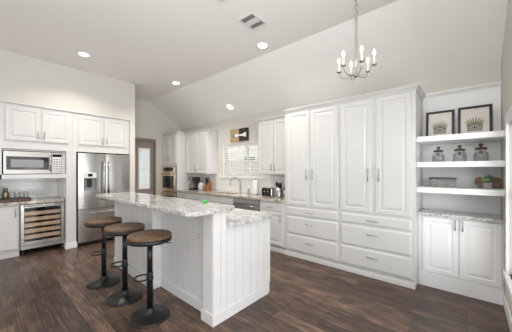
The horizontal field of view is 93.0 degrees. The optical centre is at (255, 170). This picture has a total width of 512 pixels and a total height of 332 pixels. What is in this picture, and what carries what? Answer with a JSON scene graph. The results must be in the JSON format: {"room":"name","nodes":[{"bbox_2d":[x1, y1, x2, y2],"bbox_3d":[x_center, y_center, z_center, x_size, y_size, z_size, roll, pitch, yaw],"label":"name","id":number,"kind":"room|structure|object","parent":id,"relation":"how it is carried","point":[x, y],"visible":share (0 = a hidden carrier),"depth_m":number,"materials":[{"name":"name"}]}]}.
{"room":"kitchen","nodes":[
{"label":"kitchen","id":0,"kind":"room"},
{"bbox_2d":[0,49,134,197],"bbox_3d":[-4.750,-0.230,3.643,1.030,3.300,5.265,0,0,41],"label":"wall","id":1,"kind":"structure","parent":0,"point":[24,79],"depth_m":4.39,"materials":[{"name":"beige paint"}]},
{"bbox_2d":[0,178,56,197],"bbox_3d":[-4.299,0.326,4.416,0.033,0.379,1.095,0,0,41],"label":"backsplash","id":2,"kind":"structure","parent":1,"relation":"attached to","point":[32,188],"depth_m":4.51,"materials":[{"name":"white tile"}]},
{"bbox_2d":[0,100,72,150],"bbox_3d":[-3.954,-0.721,4.181,0.606,0.741,1.193,0,0,41],"label":"upper cabinet","id":3,"kind":"object","parent":1,"relation":"attached to","point":[22,126],"visible":0.97,"depth_m":4.07,"materials":[{"name":"white paint"}]},
{"bbox_2d":[0,148,75,246],"bbox_3d":[-3.995,0.536,4.253,0.690,1.768,1.247,0,0,41],"label":"trim","id":4,"kind":"structure","parent":1,"relation":"attached to","point":[68,157],"depth_m":4.42,"materials":[{"name":"white paint"}]},
{"bbox_2d":[2,151,61,173],"bbox_3d":[-3.858,-0.129,4.201,0.485,0.369,0.735,0,0,41],"label":"microwave","id":5,"kind":"object","parent":4,"relation":"in","point":[13,162],"visible":1,"depth_m":4.04,"materials":[{"name":"grey metal"}]},
{"bbox_2d":[57,178,64,198],"bbox_3d":[-3.716,0.326,4.630,0.564,0.379,0.009,0,0,41],"label":"backsplash","id":6,"kind":"structure","parent":1,"relation":"attached to","point":[60,181],"depth_m":4.58,"materials":[{"name":"white tile"}]},
{"bbox_2d":[64,242,76,248],"bbox_3d":[-3.407,1.367,4.468,0.114,0.105,0.174,0,0,41],"label":"baseboard","id":7,"kind":"structure","parent":1,"relation":"attached to","point":[72,244],"depth_m":4.42,"materials":[{"name":"white paint"}]},
{"bbox_2d":[72,111,129,154],"bbox_3d":[-3.236,-0.721,5.008,0.606,0.741,0.995,0,0,41],"label":"upper cabinet","id":8,"kind":"object","parent":1,"relation":"attached to","point":[91,133],"visible":0.92,"depth_m":4.79,"materials":[{"name":"white paint"}]},
{"bbox_2d":[135,98,180,195],"bbox_3d":[-3.334,-0.230,6.171,0.150,3.300,3.140,0,0,41],"label":"wall","id":9,"kind":"structure","parent":0,"point":[150,122],"depth_m":6.70,"materials":[{"name":"beige paint"}]},
{"bbox_2d":[139,152,148,188],"bbox_3d":[-3.046,-0.048,6.563,0.023,1.076,0.298,0,0,41],"label":"blind","id":10,"kind":"object","parent":9,"relation":"attached to","point":[142,161],"depth_m":6.58,"materials":[{"name":"white fabric"}]},
{"bbox_2d":[135,137,155,194],"bbox_3d":[-3.025,0.280,6.518,0.162,2.280,0.630,0,0,41],"label":"door","id":11,"kind":"structure","parent":9,"relation":"in","point":[140,143],"depth_m":6.60,"materials":[{"name":"brown wood"}]},
{"bbox_2d":[0,0,507,128],"bbox_3d":[-0.983,-1.575,1.643,9.640,0.850,7.190,0,0,41],"label":"ceiling","id":12,"kind":"structure","parent":0,"point":[200,45],"depth_m":3.31,"materials":[{"name":"white paint"}]},
{"bbox_2d":[77,52,90,57],"bbox_3d":[-2.788,-1.876,3.938,0.192,0.008,0.192,0,0,41],"label":"recessed light","id":13,"kind":"object","parent":12,"relation":"in","point":[83,54],"visible":1,"depth_m":3.93,"materials":[{"name":"white"}]},
{"bbox_2d":[131,82,144,85],"bbox_3d":[-2.564,-1.875,5.263,0.136,0.010,0.254,0,0,41],"label":"ceiling vent","id":14,"kind":"object","parent":12,"relation":"in","point":[135,83],"visible":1,"depth_m":5.24,"materials":[{"name":"white metal"}]},
{"bbox_2d":[226,104,233,109],"bbox_3d":[-0.586,-1.430,5.481,0.192,0.109,0.163,0,0,45],"label":"recessed light","id":15,"kind":"object","parent":12,"relation":"in","point":[229,106],"visible":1,"depth_m":5.47,"materials":[{"name":"white"}]},
{"bbox_2d":[237,12,266,30],"bbox_3d":[-0.046,-1.875,3.065,0.250,0.010,0.296,0,0,41],"label":"ceiling vent","id":16,"kind":"object","parent":12,"relation":"in","point":[251,20],"visible":1,"depth_m":3.05,"materials":[{"name":"white metal"}]},
{"bbox_2d":[256,42,268,48],"bbox_3d":[0.098,-1.876,3.655,0.192,0.008,0.192,0,0,41],"label":"recessed light","id":17,"kind":"object","parent":12,"relation":"in","point":[262,45],"visible":1,"depth_m":3.65,"materials":[{"name":"white"}]},
{"bbox_2d":[336,0,376,80],"bbox_3d":[0.988,-1.397,2.400,0.377,0.964,0.352,0,0,41],"label":"chandelier","id":18,"kind":"object","parent":12,"relation":"hanging from","point":[361,61],"visible":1,"depth_m":2.39,"materials":[{"name":"silver metal"}]},
{"bbox_2d":[0,238,509,331],"bbox_3d":[-0.983,1.445,1.643,9.640,0.050,7.190,0,0,41],"label":"floor","id":19,"kind":"structure","parent":0,"point":[44,289],"depth_m":2.58,"materials":[{"name":"brown wood"}]},
{"bbox_2d":[0,205,18,259],"bbox_3d":[-4.260,0.994,3.989,0.576,0.853,0.504,0,0,41],"label":"base cabinet","id":20,"kind":"object","parent":19,"relation":"on","point":[9,215],"visible":0.97,"depth_m":3.92,"materials":[{"name":"white paint"}]},
{"bbox_2d":[0,197,63,205],"bbox_3d":[-4.073,0.540,4.212,0.570,0.045,1.086,0,0,41],"label":"countertop","id":21,"kind":"structure","parent":20,"relation":"on","point":[46,199],"depth_m":4.20,"materials":[{"name":"beige stone"}]},
{"bbox_2d":[0,197,30,202],"bbox_3d":[-4.138,0.491,3.988,0.284,0.052,0.634,0,0,41],"label":"serving tray","id":22,"kind":"object","parent":21,"relation":"on","point":[16,199],"visible":0.98,"depth_m":4.04,"materials":[{"name":"brown wood"}]},
{"bbox_2d":[2,188,8,199],"bbox_3d":[-4.125,0.396,4.003,0.086,0.217,0.086,0,0,41],"label":"cocktail shaker","id":23,"kind":"object","parent":22,"relation":"on","point":[5,194],"visible":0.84,"depth_m":3.98,"materials":[{"name":"gold metal"}]},
{"bbox_2d":[19,201,63,255],"bbox_3d":[-3.887,0.998,4.393,0.599,0.845,0.575,0,0,41],"label":"wine cooler","id":24,"kind":"object","parent":19,"relation":"on","point":[40,224],"visible":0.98,"depth_m":4.30,"materials":[{"name":"silver metal"}]},
{"bbox_2d":[20,239,63,249],"bbox_3d":[-3.718,1.295,4.246,0.043,0.060,0.575,0,0,41],"label":"vent grille","id":25,"kind":"object","parent":24,"relation":"attached to","point":[55,241],"depth_m":4.21,"materials":[{"name":"silver metal"}]},
{"bbox_2d":[76,153,129,245],"bbox_3d":[-3.232,0.547,5.049,0.777,1.745,0.908,0,0,41],"label":"refrigerator","id":26,"kind":"object","parent":19,"relation":"on","point":[95,173],"visible":0.78,"depth_m":4.71,"materials":[{"name":"grey metal"}]},
{"bbox_2d":[84,216,121,289],"bbox_3d":[-1.928,1.019,3.080,0.406,0.802,0.406,0,0,41],"label":"bar stool","id":27,"kind":"object","parent":19,"relation":"on","point":[104,281],"visible":0.95,"depth_m":3.04,"materials":[{"name":"brown metal"}]},
{"bbox_2d":[103,222,144,306],"bbox_3d":[-1.463,1.019,2.712,0.406,0.802,0.406,0,0,41],"label":"bar stool","id":28,"kind":"object","parent":19,"relation":"on","point":[126,296],"visible":0.94,"depth_m":2.68,"materials":[{"name":"brown metal"}]},
{"bbox_2d":[126,229,171,328],"bbox_3d":[-1.033,1.019,2.366,0.406,0.802,0.406,0,0,41],"label":"bar stool","id":29,"kind":"object","parent":19,"relation":"on","point":[151,315],"visible":1,"depth_m":2.32,"materials":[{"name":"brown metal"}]},
{"bbox_2d":[162,131,194,189],"bbox_3d":[-2.158,0.195,6.800,0.790,2.451,0.642,0,0,41],"label":"tall cabinet","id":30,"kind":"object","parent":19,"relation":"on","point":[174,144],"visible":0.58,"depth_m":6.51,"materials":[{"name":"white paint"}]},
{"bbox_2d":[161,167,176,197],"bbox_3d":[-2.219,0.516,6.764,0.681,1.237,0.600,0,0,41],"label":"oven","id":31,"kind":"object","parent":30,"relation":"in","point":[169,174],"visible":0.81,"depth_m":6.52,"materials":[{"name":"silver metal"}]},
{"bbox_2d":[177,192,191,199],"bbox_3d":[-1.641,0.982,6.350,0.668,0.876,0.642,0,0,41],"label":"base cabinet","id":32,"kind":"object","parent":19,"relation":"on","point":[183,195],"visible":0.2,"depth_m":6.11,"materials":[{"name":"white paint"}]},
{"bbox_2d":[114,201,269,326],"bbox_3d":[-0.985,0.904,3.273,2.319,1.032,0.917,0,0,41],"label":"kitchen island","id":33,"kind":"object","parent":19,"relation":"on","point":[220,275],"visible":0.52,"depth_m":2.58,"materials":[{"name":"white paint"}]},
{"bbox_2d":[96,192,234,216],"bbox_3d":[-1.290,0.368,2.990,2.470,0.038,0.540,0,0,41],"label":"island countertop","id":34,"kind":"structure","parent":33,"relation":"on","point":[177,206],"depth_m":2.57,"materials":[{"name":"white stone"}]},
{"bbox_2d":[197,229,201,241],"bbox_3d":[-0.576,0.660,2.470,0.070,0.114,0.010,0,0,41],"label":"power outlet","id":35,"kind":"object","parent":33,"relation":"attached to","point":[199,232],"visible":1,"depth_m":2.46,"materials":[{"name":"white plastic"}]},
{"bbox_2d":[226,208,272,227],"bbox_3d":[-0.909,0.525,3.352,2.390,0.041,0.716,0,0,41],"label":"island countertop","id":36,"kind":"structure","parent":33,"relation":"on","point":[237,217],"depth_m":2.67,"materials":[{"name":"white stone"}]},
{"bbox_2d":[192,193,205,200],"bbox_3d":[-1.175,0.982,5.945,0.560,0.876,0.642,0,0,41],"label":"base cabinet","id":37,"kind":"object","parent":19,"relation":"on","point":[198,197],"visible":0.2,"depth_m":5.72,"materials":[{"name":"white paint"}]},
{"bbox_2d":[206,195,233,205],"bbox_3d":[-0.622,0.982,5.464,0.900,0.876,0.642,0,0,41],"label":"base cabinet","id":38,"kind":"object","parent":19,"relation":"on","point":[211,198],"visible":0.06,"depth_m":5.22,"materials":[{"name":"white paint"}]},
{"bbox_2d":[233,198,259,211],"bbox_3d":[-0.037,0.984,4.919,0.674,0.872,0.646,0,0,41],"label":"dishwasher","id":39,"kind":"object","parent":19,"relation":"on","point":[241,203],"visible":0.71,"depth_m":4.68,"materials":[{"name":"silver metal"}]},
{"bbox_2d":[260,200,285,253],"bbox_3d":[0.454,0.982,4.529,0.562,0.876,0.642,0,0,41],"label":"base cabinet","id":40,"kind":"object","parent":19,"relation":"on","point":[277,222],"visible":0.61,"depth_m":4.24,"materials":[{"name":"white paint"}]},
{"bbox_2d":[175,189,284,202],"bbox_3d":[-0.620,0.523,5.450,3.392,0.037,0.623,0,0,41],"label":"countertop","id":41,"kind":"structure","parent":40,"relation":"on","point":[213,192],"depth_m":5.11,"materials":[{"name":"beige stone"}]},
{"bbox_2d":[189,177,199,189],"bbox_3d":[-1.643,0.340,6.432,0.200,0.330,0.268,0,0,41],"label":"coffee maker","id":42,"kind":"object","parent":41,"relation":"on","point":[196,180],"visible":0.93,"depth_m":6.40,"materials":[{"name":"black plastic"}]},
{"bbox_2d":[198,180,204,189],"bbox_3d":[-1.409,0.376,6.260,0.163,0.258,0.163,0,0,41],"label":"canister","id":43,"kind":"object","parent":41,"relation":"on","point":[201,185],"visible":0.94,"depth_m":6.20,"materials":[{"name":"ceramic"}]},
{"bbox_2d":[204,177,211,190],"bbox_3d":[-1.204,0.330,6.084,0.120,0.349,0.165,0,0,41],"label":"knife block","id":44,"kind":"object","parent":41,"relation":"on","point":[208,186],"visible":1,"depth_m":6.05,"materials":[{"name":"brown wood"}]},
{"bbox_2d":[230,177,243,192],"bbox_3d":[-0.430,0.325,5.454,0.329,0.361,0.066,0,0,7],"label":"faucet","id":45,"kind":"object","parent":41,"relation":"on","point":[240,189],"visible":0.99,"depth_m":5.44,"materials":[{"name":"silver metal"}]},
{"bbox_2d":[253,178,258,194],"bbox_3d":[-0.005,0.332,5.146,0.150,0.345,0.150,0,0,41],"label":"paper towel holder","id":46,"kind":"object","parent":41,"relation":"on","point":[255,182],"visible":1,"depth_m":5.09,"materials":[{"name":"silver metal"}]},
{"bbox_2d":[262,187,274,196],"bbox_3d":[0.238,0.415,4.691,0.240,0.179,0.156,0,0,41],"label":"toaster","id":47,"kind":"object","parent":41,"relation":"on","point":[266,191],"visible":0.95,"depth_m":4.63,"materials":[{"name":"black plastic"}]},
{"bbox_2d":[275,181,282,197],"bbox_3d":[0.432,0.354,4.553,0.146,0.301,0.139,0,0,41],"label":"utensil crock","id":48,"kind":"object","parent":41,"relation":"on","point":[279,190],"visible":1,"depth_m":4.50,"materials":[{"name":"silver metal"}]},
{"bbox_2d":[284,104,340,268],"bbox_3d":[1.026,0.228,4.032,0.949,2.384,0.642,0,0,41],"label":"pantry cabinet","id":49,"kind":"object","parent":19,"relation":"on","point":[312,136],"visible":0.9,"depth_m":3.77,"materials":[{"name":"white paint"}]},
{"bbox_2d":[339,90,421,289],"bbox_3d":[1.736,0.228,3.415,0.929,2.384,0.642,0,0,41],"label":"pantry cabinet","id":50,"kind":"object","parent":19,"relation":"on","point":[380,152],"visible":0.98,"depth_m":3.15,"materials":[{"name":"white paint"}]},
{"bbox_2d":[284,84,425,113],"bbox_3d":[1.398,-0.994,3.718,1.921,0.057,0.628,0,0,41],"label":"trim","id":51,"kind":"structure","parent":50,"relation":"on","point":[417,87],"depth_m":3.28,"materials":[{"name":"white paint"}]},
{"bbox_2d":[418,215,504,304],"bbox_3d":[2.430,0.984,2.923,0.759,0.872,0.432,0,0,41],"label":"base cabinet","id":52,"kind":"object","parent":19,"relation":"on","point":[465,257],"visible":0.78,"depth_m":2.76,"materials":[{"name":"white paint"}]},
{"bbox_2d":[418,208,504,222],"bbox_3d":[2.433,0.530,2.925,0.761,0.033,0.427,0,0,41],"label":"countertop","id":53,"kind":"structure","parent":52,"relation":"on","point":[498,218],"depth_m":2.84,"materials":[{"name":"white stone"}]},
{"bbox_2d":[181,64,500,192],"bbox_3d":[0.364,0.086,5.136,7.090,2.667,0.150,0,0,41],"label":"wall","id":54,"kind":"structure","parent":0,"point":[491,74],"depth_m":4.09,"materials":[{"name":"beige paint"}]},
{"bbox_2d":[185,128,218,173],"bbox_3d":[-1.436,-0.473,6.351,0.970,1.106,0.372,0,0,41],"label":"upper cabinet","id":55,"kind":"object","parent":54,"relation":"attached to","point":[202,146],"visible":1,"depth_m":6.15,"materials":[{"name":"white paint"}]},
{"bbox_2d":[230,127,248,141],"bbox_3d":[-0.398,-0.828,5.670,0.590,0.295,0.035,0,0,41],"label":"wooden sign","id":56,"kind":"object","parent":54,"relation":"attached to","point":[242,134],"visible":1,"depth_m":5.65,"materials":[{"name":"brown wood"}]},
{"bbox_2d":[195,174,284,193],"bbox_3d":[-0.409,0.293,5.696,3.394,0.422,0.017,0,0,41],"label":"backsplash","id":57,"kind":"structure","parent":54,"relation":"attached to","point":[222,184],"depth_m":5.70,"materials":[{"name":"white tile"}]},
{"bbox_2d":[220,142,265,178],"bbox_3d":[-0.289,-0.221,5.657,1.440,0.798,0.180,0,0,41],"label":"window","id":58,"kind":"structure","parent":54,"relation":"in","point":[224,149],"depth_m":5.86,"materials":[{"name":"white paint"}]},
{"bbox_2d":[224,144,245,176],"bbox_3d":[-0.508,-0.232,5.854,0.720,0.752,0.056,0,0,41],"label":"window blind","id":59,"kind":"object","parent":58,"relation":"attached to","point":[241,145],"visible":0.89,"depth_m":5.83,"materials":[{"name":"white plastic"}]},
{"bbox_2d":[245,143,263,176],"bbox_3d":[-0.012,-0.232,5.423,0.583,0.752,0.056,0,0,41],"label":"window blind","id":60,"kind":"object","parent":58,"relation":"attached to","point":[251,144],"visible":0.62,"depth_m":5.46,"materials":[{"name":"white plastic"}]},
{"bbox_2d":[255,115,284,174],"bbox_3d":[0.423,-0.469,4.735,0.878,1.098,0.372,0,0,41],"label":"upper cabinet","id":61,"kind":"object","parent":54,"relation":"attached to","point":[271,131],"visible":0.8,"depth_m":4.64,"materials":[{"name":"white paint"}]},
{"bbox_2d":[417,130,504,144],"bbox_3d":[2.400,-0.375,2.887,0.761,0.062,0.527,0,0,41],"label":"floating shelf","id":62,"kind":"object","parent":54,"relation":"attached to","point":[489,136],"visible":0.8,"depth_m":2.73,"materials":[{"name":"white paint"}]},
{"bbox_2d":[426,109,454,135],"bbox_3d":[2.333,-0.582,3.083,0.290,0.351,0.074,0,0,41],"label":"framed print","id":63,"kind":"object","parent":62,"relation":"on","point":[439,122],"visible":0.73,"depth_m":3.08,"materials":[{"name":"white paper"}]},
{"bbox_2d":[458,104,492,133],"bbox_3d":[2.581,-0.587,2.869,0.305,0.360,0.076,0,0,41],"label":"framed print","id":64,"kind":"object","parent":62,"relation":"on","point":[472,119],"visible":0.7,"depth_m":2.86,"materials":[{"name":"white paper"}]},
{"bbox_2d":[417,185,504,195],"bbox_3d":[2.400,0.231,2.887,0.761,0.062,0.527,0,0,41],"label":"floating shelf","id":65,"kind":"object","parent":54,"relation":"attached to","point":[464,190],"visible":0.8,"depth_m":2.70,"materials":[{"name":"white paint"}]},
{"bbox_2d":[429,177,456,186],"bbox_3d":[2.318,0.143,3.020,0.268,0.112,0.152,0,0,41],"label":"decorative box","id":66,"kind":"object","parent":65,"relation":"on","point":[433,181],"visible":0.96,"depth_m":2.97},
{"bbox_2d":[474,177,502,187],"bbox_3d":[2.683,0.135,2.807,0.238,0.121,0.045,0,0,41],"label":"wood slab","id":67,"kind":"object","parent":65,"relation":"on","point":[497,182],"visible":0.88,"depth_m":2.77,"materials":[{"name":"brown wood"}]},
{"bbox_2d":[481,173,495,188],"bbox_3d":[2.582,0.113,2.710,0.119,0.173,0.102,0,0,3],"label":"potted succulent","id":68,"kind":"object","parent":65,"relation":"on","point":[487,183],"visible":1,"depth_m":2.69,"materials":[{"name":"green plant"}]},
{"bbox_2d":[483,182,491,188],"bbox_3d":[2.582,0.166,2.711,0.074,0.068,0.074,0,0,41],"label":"pot","id":69,"kind":"object","parent":68,"relation":"attached to","point":[488,185],"depth_m":2.68,"materials":[{"name":"white ceramic"}]},
{"bbox_2d":[417,160,504,167],"bbox_3d":[2.400,-0.070,2.887,0.761,0.062,0.527,0,0,41],"label":"floating shelf","id":70,"kind":"object","parent":54,"relation":"attached to","point":[452,163],"visible":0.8,"depth_m":2.67,"materials":[{"name":"white paint"}]},
{"bbox_2d":[433,147,443,161],"bbox_3d":[2.281,-0.200,3.038,0.119,0.196,0.120,0,0,41],"label":"glass jar","id":71,"kind":"object","parent":70,"relation":"on","point":[438,148],"visible":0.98,"depth_m":3.00,"materials":[{"name":"clear glass"}]},
{"bbox_2d":[453,145,466,160],"bbox_3d":[2.435,-0.203,2.905,0.124,0.203,0.125,0,0,41],"label":"glass jar","id":72,"kind":"object","parent":70,"relation":"on","point":[459,146],"visible":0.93,"depth_m":2.88,"materials":[{"name":"clear glass"}]},
{"bbox_2d":[473,143,488,160],"bbox_3d":[2.575,-0.206,2.783,0.128,0.209,0.130,0,0,41],"label":"glass jar","id":73,"kind":"object","parent":70,"relation":"on","point":[480,144],"visible":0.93,"depth_m":2.75,"materials":[{"name":"clear glass"}]},
{"bbox_2d":[422,87,500,214],"bbox_3d":[2.580,0.220,3.094,0.762,2.400,0.020,0,0,41],"label":"wall panel","id":74,"kind":"object","parent":54,"relation":"attached to","point":[465,176],"depth_m":3.06,"materials":[{"name":"white paint"}]},
{"bbox_2d":[424,81,500,98],"bbox_3d":[2.569,-1.008,3.082,0.762,0.054,0.052,0,0,41],"label":"trim","id":75,"kind":"structure","parent":54,"relation":"attached to","point":[494,84],"depth_m":3.03,"materials":[{"name":"white paint"}]},
{"bbox_2d":[501,0,511,315],"bbox_3d":[2.166,-0.230,1.920,0.150,3.300,2.340,0,0,41],"label":"wall","id":76,"kind":"structure","parent":0,"point":[506,63],"depth_m":2.34,"materials":[{"name":"beige paint"}]},
{"bbox_2d":[503,106,511,299],"bbox_3d":[2.006,0.275,1.801,0.135,1.630,1.510,0,0,41],"label":"window","id":77,"kind":"structure","parent":76,"relation":"in","point":[508,117],"depth_m":2.30,"materials":[{"name":"white paint"}]},
{"bbox_2d":[503,295,511,331],"bbox_3d":[1.968,1.360,1.817,0.014,0.120,1.925,0,0,41],"label":"baseboard","id":78,"kind":"structure","parent":76,"relation":"attached to","point":[505,304],"depth_m":2.29,"materials":[{"name":"white paint"}]},
{"label":"outside","id":79,"kind":"structure","parent":0,"visible":0},
{"bbox_3d":[2.197,1.745,10.148,18.000,0.050,9.800,0,0,41],"label":"ground","id":80,"kind":"structure","parent":79,"visible":0},
{"bbox_2d":[228,146,257,173],"bbox_3d":[-0.055,-0.080,14.265,8.000,3.600,2.540,0,0,41],"label":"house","id":81,"kind":"structure","parent":80,"relation":"on","point":[249,146],"depth_m":13.28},
{"bbox_2d":[228,161,257,173],"bbox_3d":[-0.363,0.670,8.880,4.400,2.100,0.152,0,0,41],"label":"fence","id":82,"kind":"object","parent":80,"relation":"on","point":[249,161],"visible":0.05,"depth_m":8.86,"materials":[{"name":"white wood"}]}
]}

